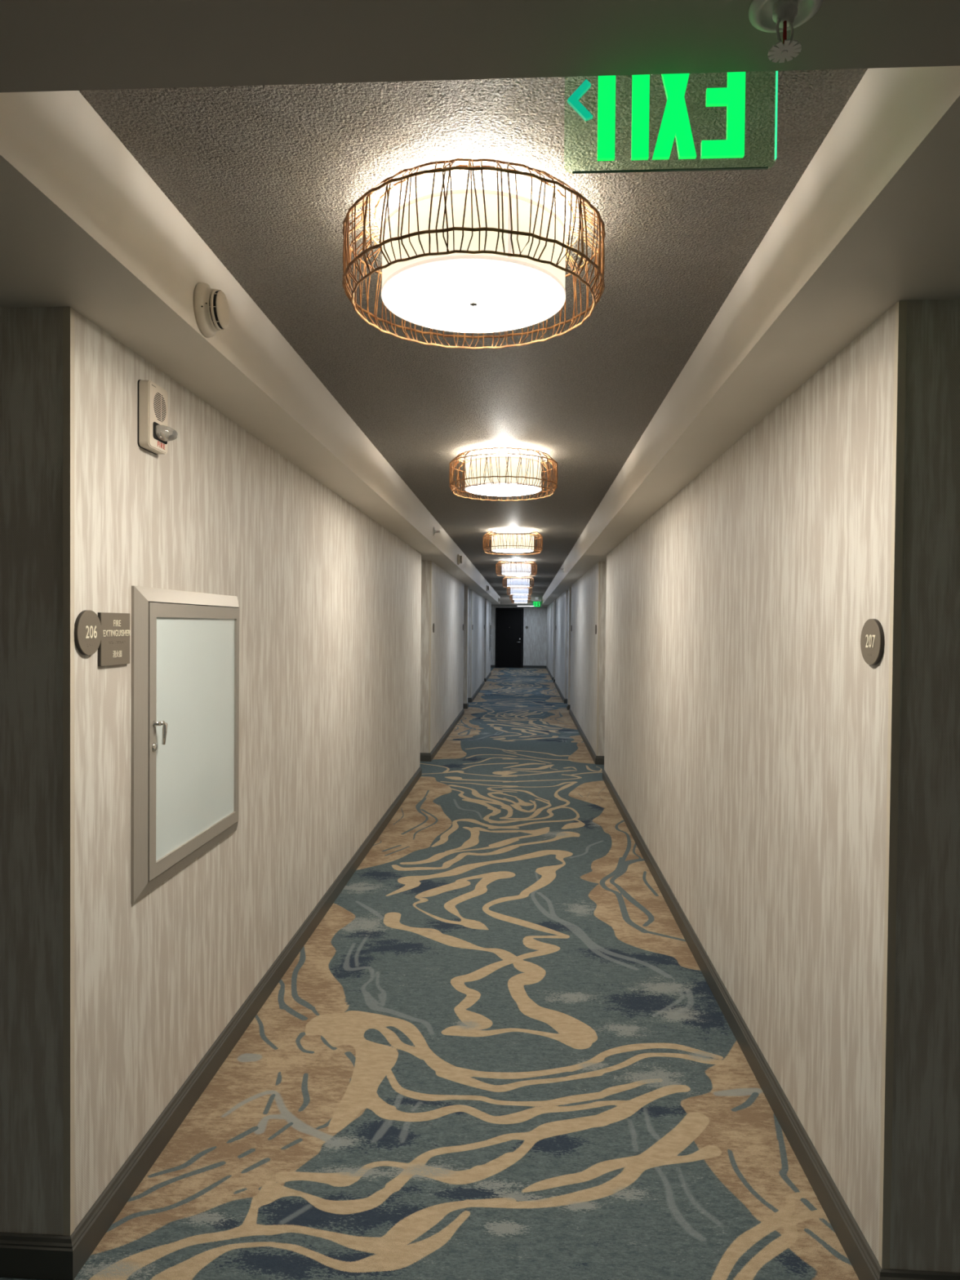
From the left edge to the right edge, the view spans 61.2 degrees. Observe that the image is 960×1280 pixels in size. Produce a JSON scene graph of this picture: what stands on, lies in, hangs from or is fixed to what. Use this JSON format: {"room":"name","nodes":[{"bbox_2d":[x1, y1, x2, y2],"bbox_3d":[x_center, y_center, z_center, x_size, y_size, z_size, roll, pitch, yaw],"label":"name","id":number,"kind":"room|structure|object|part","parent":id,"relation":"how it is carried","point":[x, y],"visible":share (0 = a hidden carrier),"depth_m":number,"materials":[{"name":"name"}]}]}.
{"room":"hotel corridor","nodes":[
{"label":"hotel corridor","id":0,"kind":"room"},
{"bbox_2d":[0,306,464,1235],"bbox_3d":[-1.574,0.253,8.126,1.900,2.283,12.355,1,1,3],"label":"wall","id":1,"kind":"structure","parent":0,"point":[329,598],"depth_m":2.33,"materials":[{"name":"paper"}]},
{"bbox_2d":[62,307,74,1235],"bbox_3d":[-0.970,0.319,1.914,0.018,2.184,0.018,1,1,3],"label":"trim","id":2,"kind":"structure","parent":1,"relation":"attached to","point":[68,313],"depth_m":1.91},
{"bbox_2d":[74,609,102,655],"bbox_3d":[-0.950,-0.018,1.969,0.012,0.109,0.109,1,1,3],"label":"room sign","id":3,"kind":"object","parent":1,"relation":"attached to","point":[87,626],"visible":1,"depth_m":1.96,"materials":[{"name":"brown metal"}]},
{"bbox_2d":[97,612,130,666],"bbox_3d":[-0.944,-0.003,2.097,0.010,0.134,0.148,1,1,3],"label":"fire extinguisher sign","id":4,"kind":"object","parent":1,"relation":"attached to","point":[113,649],"visible":1,"depth_m":2.09,"materials":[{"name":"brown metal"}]},
{"bbox_3d":[-0.945,-0.003,2.097,0.007,0.134,0.148,1,1,3],"label":"backing plate","id":5,"kind":"part","parent":4,"relation":"part of","materials":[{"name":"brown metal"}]},
{"bbox_2d":[137,379,177,454],"bbox_3d":[-0.895,-0.623,2.277,0.075,0.184,0.120,1,1,3],"label":"fire alarm","id":6,"kind":"object","parent":1,"relation":"attached to","point":[153,433],"visible":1,"depth_m":2.24,"materials":[{"name":"white plastic"}]},
{"bbox_3d":[-0.902,-0.623,2.277,0.002,0.176,0.112,1,1,3],"label":"plate","id":7,"kind":"part","parent":6,"relation":"part of","materials":[{"name":"white plastic"}]},
{"bbox_2d":[130,586,239,902],"bbox_3d":[-0.896,0.278,2.594,0.056,0.862,0.790,1,1,3],"label":"fire extinguisher cabinet","id":8,"kind":"object","parent":1,"relation":"attached to","point":[185,644],"visible":1,"depth_m":2.48,"materials":[{"name":"metal"}]},
{"bbox_3d":[-0.899,0.261,2.287,0.030,0.071,0.039,1,1,3],"label":"pull handle","id":9,"kind":"part","parent":8,"relation":"part of","materials":[{"name":"silver metal"}]},
{"bbox_3d":[-0.922,0.278,2.605,0.004,0.802,0.730,1,1,3],"label":"plate","id":10,"kind":"part","parent":8,"relation":"part of","materials":[{"name":"white metal"}]},
{"bbox_3d":[-0.910,0.278,2.611,0.012,0.704,0.645,1,1,3],"label":"frosted glass","id":11,"kind":"part","parent":8,"relation":"part of","materials":[{"name":"white glass"}]},
{"bbox_2d":[0,766,422,1279],"bbox_3d":[-1.737,1.396,5.200,1.916,0.095,6.487,1,1,3],"label":"baseboard","id":12,"kind":"structure","parent":1,"relation":"attached to","point":[22,1255],"depth_m":2.33,"materials":[{"name":"grey paint"}]},
{"bbox_2d":[193,282,229,337],"bbox_3d":[-0.679,-0.844,2.078,0.058,0.131,0.131,1,1,3],"label":"smoke detector","id":13,"kind":"object","parent":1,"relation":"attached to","point":[211,306],"visible":1,"depth_m":2.04,"materials":[{"name":"white plastic"}]},
{"bbox_2d":[208,288,223,330],"bbox_3d":[-0.667,-0.844,2.078,0.016,0.098,0.098,1,1,3],"label":"vent","id":14,"kind":"object","parent":13,"relation":"attached to","point":[215,295],"depth_m":2.05,"materials":[{"name":"white plastic"}]},
{"bbox_2d":[0,90,500,604],"bbox_3d":[-0.628,-1.137,14.339,1.183,0.295,26.400,1,1,3],"label":"ceiling soffit","id":15,"kind":"structure","parent":1,"relation":"attached to","point":[84,228],"depth_m":1.89,"materials":[{"name":"paint"}]},
{"bbox_2d":[428,560,431,752],"bbox_3d":[-0.568,0.195,9.247,0.018,2.184,0.018,1,1,3],"label":"trim","id":16,"kind":"structure","parent":1,"relation":"attached to","point":[430,592],"depth_m":9.24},
{"bbox_2d":[433,527,439,536],"bbox_3d":[-0.391,-0.982,7.357,0.056,0.082,0.082,1,1,3],"label":"sprinkler head","id":17,"kind":"object","parent":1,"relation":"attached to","point":[434,531],"visible":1,"depth_m":7.35},
{"bbox_2d":[419,708,463,761],"bbox_3d":[-0.795,1.289,11.780,0.756,0.095,5.042,1,1,3],"label":"baseboard","id":18,"kind":"structure","parent":1,"relation":"attached to","point":[424,757],"depth_m":10.26,"materials":[{"name":"grey paint"}]},
{"bbox_2d":[457,554,462,564],"bbox_3d":[-0.245,-0.992,10.013,0.058,0.131,0.131,1,1,3],"label":"smoke detector","id":19,"kind":"object","parent":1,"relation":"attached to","point":[460,559],"visible":1,"depth_m":9.97,"materials":[{"name":"white plastic"}]},
{"bbox_2d":[0,667,858,1279],"bbox_3d":[0.663,1.308,14.209,6.200,0.001,33.600,1,1,3],"label":"floor","id":20,"kind":"structure","parent":0,"point":[500,1051],"depth_m":2.74,"materials":[{"name":"carpet"}]},
{"bbox_2d":[462,586,468,703],"bbox_3d":[-0.605,0.136,15.300,0.750,2.283,0.280,1,1,3],"label":"wall","id":21,"kind":"structure","parent":0,"point":[465,587],"depth_m":15.15,"materials":[{"name":"paint"}]},
{"bbox_2d":[462,702,468,708],"bbox_3d":[-0.601,1.229,15.319,0.756,0.095,0.312,1,1,3],"label":"baseboard","id":22,"kind":"structure","parent":21,"relation":"attached to","point":[464,705],"depth_m":15.15,"materials":[{"name":"grey paint"}]},
{"bbox_2d":[466,586,467,703],"bbox_3d":[-0.244,0.095,15.147,0.018,2.184,0.018,1,1,3],"label":"trim","id":23,"kind":"structure","parent":21,"relation":"attached to","point":[467,586],"depth_m":15.14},
{"bbox_2d":[78,68,867,597],"bbox_3d":[0.671,-1.247,14.266,1.418,0.050,26.400,1,1,3],"label":"ceiling","id":24,"kind":"structure","parent":0,"point":[268,177],"depth_m":2.01,"materials":[{"name":"grey paint"}]},
{"bbox_2d":[342,158,605,349],"bbox_3d":[-0.015,-0.899,1.924,0.615,0.225,0.615,0,1,-13],"label":"ceiling light","id":25,"kind":"object","parent":24,"relation":"attached to","point":[466,260],"visible":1,"depth_m":1.78,"materials":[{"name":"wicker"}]},
{"bbox_2d":[383,259,563,332],"bbox_3d":[-0.015,-0.807,1.925,0.422,0.008,0.422,0,1,-9],"label":"diffuser","id":26,"kind":"object","parent":25,"relation":"attached to","point":[453,295],"depth_m":1.88,"materials":[{"name":"white plastic"}]},
{"bbox_3d":[-0.015,-0.878,1.924,0.432,0.143,0.432,1,1,3],"label":"lamp shade","id":27,"kind":"part","parent":25,"relation":"part of","materials":[{"name":"fabric"}]},
{"bbox_2d":[448,447,557,501],"bbox_3d":[0.132,-0.944,4.604,0.615,0.225,0.615,1,1,26],"label":"ceiling light","id":28,"kind":"object","parent":24,"relation":"attached to","point":[501,474],"visible":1,"depth_m":4.44,"materials":[{"name":"white fabric"}]},
{"bbox_3d":[0.132,-0.924,4.605,0.432,0.143,0.432,1,1,42],"label":"lamp shade","id":29,"kind":"part","parent":28,"relation":"part of","materials":[{"name":"fabric"}]},
{"bbox_2d":[466,483,540,496],"bbox_3d":[0.132,-0.853,4.606,0.422,0.008,0.422,1,1,9],"label":"diffuser","id":30,"kind":"object","parent":28,"relation":"attached to","point":[507,490],"depth_m":4.58,"materials":[{"name":"white plastic"}]},
{"bbox_2d":[482,529,542,555],"bbox_3d":[0.336,-1.007,8.308,0.615,0.225,0.615,0,1,-26],"label":"ceiling light","id":31,"kind":"object","parent":24,"relation":"attached to","point":[512,542],"visible":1,"depth_m":8.13,"materials":[{"name":"white fabric"}]},
{"bbox_3d":[0.335,-0.987,8.309,0.432,0.143,0.432,0,1,-10],"label":"lamp shade","id":32,"kind":"part","parent":31,"relation":"part of","materials":[{"name":"fabric"}]},
{"bbox_2d":[493,548,532,552],"bbox_3d":[0.335,-0.915,8.310,0.422,0.008,0.422,1,1,32],"label":"diffuser","id":33,"kind":"object","parent":31,"relation":"attached to","point":[496,550],"depth_m":8.29,"materials":[{"name":"white plastic"}]},
{"bbox_2d":[495,560,537,576],"bbox_3d":[0.539,-1.071,12.022,0.615,0.225,0.615,1,1,13],"label":"ceiling light","id":34,"kind":"object","parent":24,"relation":"attached to","point":[508,568],"visible":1,"depth_m":11.85,"materials":[{"name":"white fabric"}]},
{"bbox_2d":[502,573,527,574],"bbox_3d":[0.538,-0.979,12.024,0.422,0.008,0.422,0,1,-4],"label":"diffuser","id":35,"kind":"object","parent":34,"relation":"attached to","point":[503,573],"depth_m":12.01,"materials":[{"name":"white plastic"}]},
{"bbox_3d":[0.539,-1.050,12.023,0.432,0.143,0.432,1,1,28],"label":"lamp shade","id":36,"kind":"part","parent":34,"relation":"part of","materials":[{"name":"fabric"}]},
{"bbox_2d":[502,575,533,587],"bbox_3d":[0.744,-1.134,15.766,0.615,0.225,0.615,0,1,-39],"label":"ceiling light","id":37,"kind":"object","parent":24,"relation":"attached to","point":[522,581],"visible":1,"depth_m":15.57,"materials":[{"name":"white fabric"}]},
{"bbox_3d":[0.744,-1.114,15.766,0.432,0.143,0.432,0,1,-23],"label":"lamp shade","id":38,"kind":"part","parent":37,"relation":"part of","materials":[{"name":"fabric"}]},
{"bbox_2d":[506,586,532,595],"bbox_3d":[0.952,-1.199,19.560,0.615,0.225,0.615,0,1,0],"label":"ceiling light","id":39,"kind":"object","parent":24,"relation":"attached to","point":[513,590],"visible":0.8,"depth_m":19.39,"materials":[{"name":"white fabric"}]},
{"bbox_3d":[0.952,-1.178,19.560,0.432,0.143,0.432,1,1,15],"label":"lamp shade","id":40,"kind":"part","parent":39,"relation":"part of","materials":[{"name":"fabric"}]},
{"bbox_2d":[509,594,530,599],"bbox_3d":[1.154,-1.261,23.254,0.615,0.225,0.615,1,1,38],"label":"ceiling light","id":41,"kind":"object","parent":24,"relation":"attached to","point":[518,597],"visible":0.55,"depth_m":23.06,"materials":[{"name":"white fabric"}]},
{"bbox_3d":[1.154,-1.241,23.254,0.432,0.143,0.432,0,1,-36],"label":"lamp shade","id":42,"kind":"part","parent":41,"relation":"part of","materials":[{"name":"fabric"}]},
{"bbox_2d":[511,597,529,603],"bbox_3d":[1.343,-1.320,26.698,0.615,0.225,0.615,0,1,-13],"label":"ceiling light","id":43,"kind":"object","parent":24,"relation":"attached to","point":[522,601],"visible":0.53,"depth_m":26.52,"materials":[{"name":"white fabric"}]},
{"bbox_3d":[1.343,-1.299,26.698,0.432,0.143,0.432,1,1,2],"label":"lamp shade","id":44,"kind":"part","parent":43,"relation":"part of","materials":[{"name":"fabric"}]},
{"bbox_2d":[531,596,542,606],"bbox_3d":[1.897,-1.267,27.169,0.330,0.339,0.060,1,1,3],"label":"exit sign","id":45,"kind":"object","parent":24,"relation":"hanging from","point":[536,600],"visible":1,"depth_m":27.15,"materials":[{"name":"green plastic"}]},
{"bbox_2d":[564,71,777,173],"bbox_3d":[0.266,-0.826,1.133,0.330,0.339,0.060,1,1,3],"label":"exit sign","id":46,"kind":"object","parent":24,"relation":"hanging from","point":[675,122],"visible":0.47,"depth_m":1.13,"materials":[{"name":"green plastic"}]},
{"bbox_2d":[467,589,491,697],"bbox_3d":[-0.287,0.037,21.101,0.750,2.283,9.400,1,1,3],"label":"wall","id":47,"kind":"structure","parent":0,"point":[477,601],"depth_m":18.73,"materials":[{"name":"paint"}]},
{"bbox_2d":[470,589,471,697],"bbox_3d":[-0.176,0.073,16.395,0.018,2.184,0.018,1,1,3],"label":"trim","id":48,"kind":"structure","parent":47,"relation":"attached to","point":[471,589],"depth_m":16.39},
{"bbox_2d":[467,680,484,702],"bbox_3d":[-0.397,1.165,19.048,0.756,0.095,5.282,1,1,3],"label":"baseboard","id":49,"kind":"structure","parent":47,"relation":"attached to","point":[469,700],"depth_m":17.91,"materials":[{"name":"grey paint"}]},
{"bbox_2d":[484,599,486,678],"bbox_3d":[0.158,-0.030,22.485,0.018,2.184,0.018,1,1,3],"label":"trim","id":50,"kind":"structure","parent":47,"relation":"attached to","point":[486,599],"depth_m":22.48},
{"bbox_2d":[484,671,491,681],"bbox_3d":[-0.117,1.079,24.164,0.756,0.095,3.332,1,1,3],"label":"baseboard","id":51,"kind":"structure","parent":47,"relation":"attached to","point":[490,673],"depth_m":23.49,"materials":[{"name":"grey paint"}]},
{"bbox_2d":[488,622,491,651],"bbox_3d":[0.329,-0.102,24.966,0.056,0.862,0.790,1,1,3],"label":"upper cabinet","id":52,"kind":"object","parent":47,"relation":"attached to","point":[490,624],"visible":1,"depth_m":24.63,"materials":[{"name":"black"}]},
{"bbox_3d":[0.313,-0.102,24.967,0.024,0.862,0.790,1,1,3],"label":"frame","id":53,"kind":"part","parent":52,"relation":"part of","materials":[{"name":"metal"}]},
{"bbox_3d":[0.318,-0.103,24.977,0.021,0.776,0.706,1,1,3],"label":"door","id":54,"kind":"part","parent":52,"relation":"part of","materials":[{"name":"metal"}]},
{"bbox_2d":[0,0,959,93],"bbox_3d":[-0.152,-0.868,-0.783,5.989,0.295,3.750,1,1,3],"label":"ceiling","id":55,"kind":"structure","parent":0,"point":[46,45],"depth_m":1.01,"materials":[{"name":"paint"}]},
{"bbox_2d":[748,0,822,62],"bbox_3d":[0.359,-0.719,0.955,0.082,0.056,0.082,0,1,-20],"label":"sprinkler head","id":56,"kind":"object","parent":55,"relation":"attached to","point":[776,16],"visible":1,"depth_m":0.95},
{"bbox_3d":[0.352,-0.713,0.953,0.012,0.032,0.004,0,1,-20],"label":"frame arm","id":57,"kind":"part","parent":56,"relation":"part of","materials":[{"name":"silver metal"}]},
{"bbox_3d":[0.358,-0.714,0.955,0.004,0.026,0.004,0,1,-20],"label":"glass bulb","id":58,"kind":"part","parent":56,"relation":"part of","materials":[{"name":"red glass"}]},
{"bbox_3d":[0.365,-0.713,0.957,0.012,0.032,0.004,0,1,-20],"label":"frame arm","id":59,"kind":"part","parent":56,"relation":"part of","materials":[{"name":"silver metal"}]},
{"bbox_2d":[490,606,546,665],"bbox_3d":[1.407,-0.107,30.196,3.639,2.283,0.150,1,1,3],"label":"wall","id":60,"kind":"structure","parent":0,"point":[535,637],"depth_m":30.09,"materials":[{"name":"paper"}]},
{"bbox_2d":[495,608,524,667],"bbox_3d":[1.090,-0.078,30.101,1.036,2.220,0.074,1,1,3],"label":"door","id":61,"kind":"structure","parent":60,"relation":"in","point":[508,622],"depth_m":30.12,"materials":[{"name":"black wood"}]},
{"bbox_2d":[523,665,546,668],"bbox_3d":[2.024,0.994,30.098,0.844,0.095,0.016,1,1,3],"label":"baseboard","id":62,"kind":"structure","parent":60,"relation":"attached to","point":[524,666],"depth_m":30.09,"materials":[{"name":"grey paint"}]},
{"bbox_2d":[491,596,548,606],"bbox_3d":[1.446,-1.372,28.845,3.839,0.295,2.800,1,1,3],"label":"ceiling","id":63,"kind":"structure","parent":0,"point":[504,601],"depth_m":27.48,"materials":[{"name":"paint"}]},
{"bbox_2d":[546,601,554,677],"bbox_3d":[2.660,-0.034,26.648,0.750,2.283,6.800,1,1,3],"label":"wall","id":64,"kind":"structure","parent":0,"point":[550,634],"depth_m":25.77,"materials":[{"name":"paint"}]},
{"bbox_2d":[546,666,553,680],"bbox_3d":[2.637,1.059,26.660,0.756,0.095,6.816,1,1,3],"label":"baseboard","id":65,"kind":"structure","parent":64,"relation":"attached to","point":[547,668],"depth_m":25.58,"materials":[{"name":"grey paint"}]},
{"bbox_2d":[552,600,554,676],"bbox_3d":[2.107,-0.027,23.280,0.018,2.184,0.018,1,1,3],"label":"trim","id":66,"kind":"structure","parent":64,"relation":"attached to","point":[553,601],"depth_m":23.27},
{"bbox_2d":[553,600,555,679],"bbox_3d":[2.426,0.039,22.380,0.750,2.283,0.250,1,1,3],"label":"wall","id":67,"kind":"structure","parent":0,"point":[554,600],"depth_m":22.27,"materials":[{"name":"paint"}]},
{"bbox_2d":[554,600,555,679],"bbox_3d":[2.053,-0.010,22.281,0.018,2.184,0.018,1,1,3],"label":"trim","id":68,"kind":"structure","parent":67,"relation":"attached to","point":[555,600],"depth_m":22.27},
{"bbox_2d":[555,590,568,698],"bbox_3d":[2.236,0.098,18.910,0.750,2.283,5.200,1,1,3],"label":"wall","id":69,"kind":"structure","parent":0,"point":[560,647],"depth_m":17.96,"materials":[{"name":"paint"}]},
{"bbox_2d":[554,681,567,703],"bbox_3d":[2.213,1.190,18.930,0.756,0.095,5.232,1,1,3],"label":"baseboard","id":70,"kind":"structure","parent":69,"relation":"attached to","point":[565,700],"depth_m":17.62,"materials":[{"name":"grey paint"}]},
{"bbox_2d":[564,590,566,698],"bbox_3d":[1.727,0.091,16.341,0.018,2.184,0.018,1,1,3],"label":"trim","id":71,"kind":"structure","parent":69,"relation":"attached to","point":[566,590],"depth_m":16.33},
{"bbox_2d":[567,586,571,704],"bbox_3d":[2.033,0.161,15.201,0.750,2.283,0.270,1,1,3],"label":"wall","id":72,"kind":"structure","parent":0,"point":[571,587],"depth_m":15.10,"materials":[{"name":"paint"}]},
{"bbox_2d":[566,703,570,710],"bbox_3d":[2.010,1.253,15.221,0.756,0.095,0.302,1,1,3],"label":"baseboard","id":73,"kind":"structure","parent":72,"relation":"attached to","point":[568,706],"depth_m":15.09,"materials":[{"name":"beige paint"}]},
{"bbox_2d":[568,586,570,704],"bbox_3d":[1.659,0.112,15.093,0.018,2.184,0.018,1,1,3],"label":"trim","id":74,"kind":"structure","parent":72,"relation":"attached to","point":[569,587],"depth_m":15.08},
{"bbox_2d":[569,299,959,1272],"bbox_3d":[2.218,0.287,8.082,1.900,2.283,12.630,1,1,3],"label":"wall","id":75,"kind":"structure","parent":0,"point":[745,741],"depth_m":2.24,"materials":[{"name":"paper"}]},
{"bbox_2d":[568,708,604,764],"bbox_3d":[1.822,1.312,11.787,0.756,0.095,5.342,1,1,3],"label":"baseboard","id":76,"kind":"structure","parent":75,"relation":"attached to","point":[599,760],"depth_m":10.30,"materials":[{"name":"grey paint"}]},
{"bbox_2d":[596,561,599,755],"bbox_3d":[1.333,0.213,9.143,0.018,2.184,0.018,1,1,3],"label":"trim","id":77,"kind":"structure","parent":75,"relation":"attached to","point":[598,619],"depth_m":9.13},
{"bbox_2d":[542,66,959,604],"bbox_3d":[1.971,-1.111,14.197,1.188,0.295,26.400,1,1,3],"label":"ceiling soffit","id":78,"kind":"structure","parent":75,"relation":"attached to","point":[871,224],"depth_m":1.78,"materials":[{"name":"paint"}]},
{"bbox_2d":[602,768,959,1279],"bbox_3d":[2.032,1.432,5.021,1.916,0.095,6.492,1,1,3],"label":"baseboard","id":79,"kind":"structure","parent":75,"relation":"attached to","point":[864,1261],"depth_m":2.49,"materials":[{"name":"grey paint"}]},
{"bbox_2d":[860,618,884,665],"bbox_3d":[0.927,0.004,1.921,0.012,0.109,0.109,1,1,3],"label":"room sign","id":80,"kind":"object","parent":75,"relation":"attached to","point":[872,639],"visible":1,"depth_m":1.91,"materials":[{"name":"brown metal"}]},
{"bbox_2d":[878,301,906,1269],"bbox_3d":[0.932,0.337,1.835,0.018,2.184,0.018,1,1,3],"label":"trim","id":81,"kind":"structure","parent":75,"relation":"attached to","point":[900,322],"depth_m":1.83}
]}

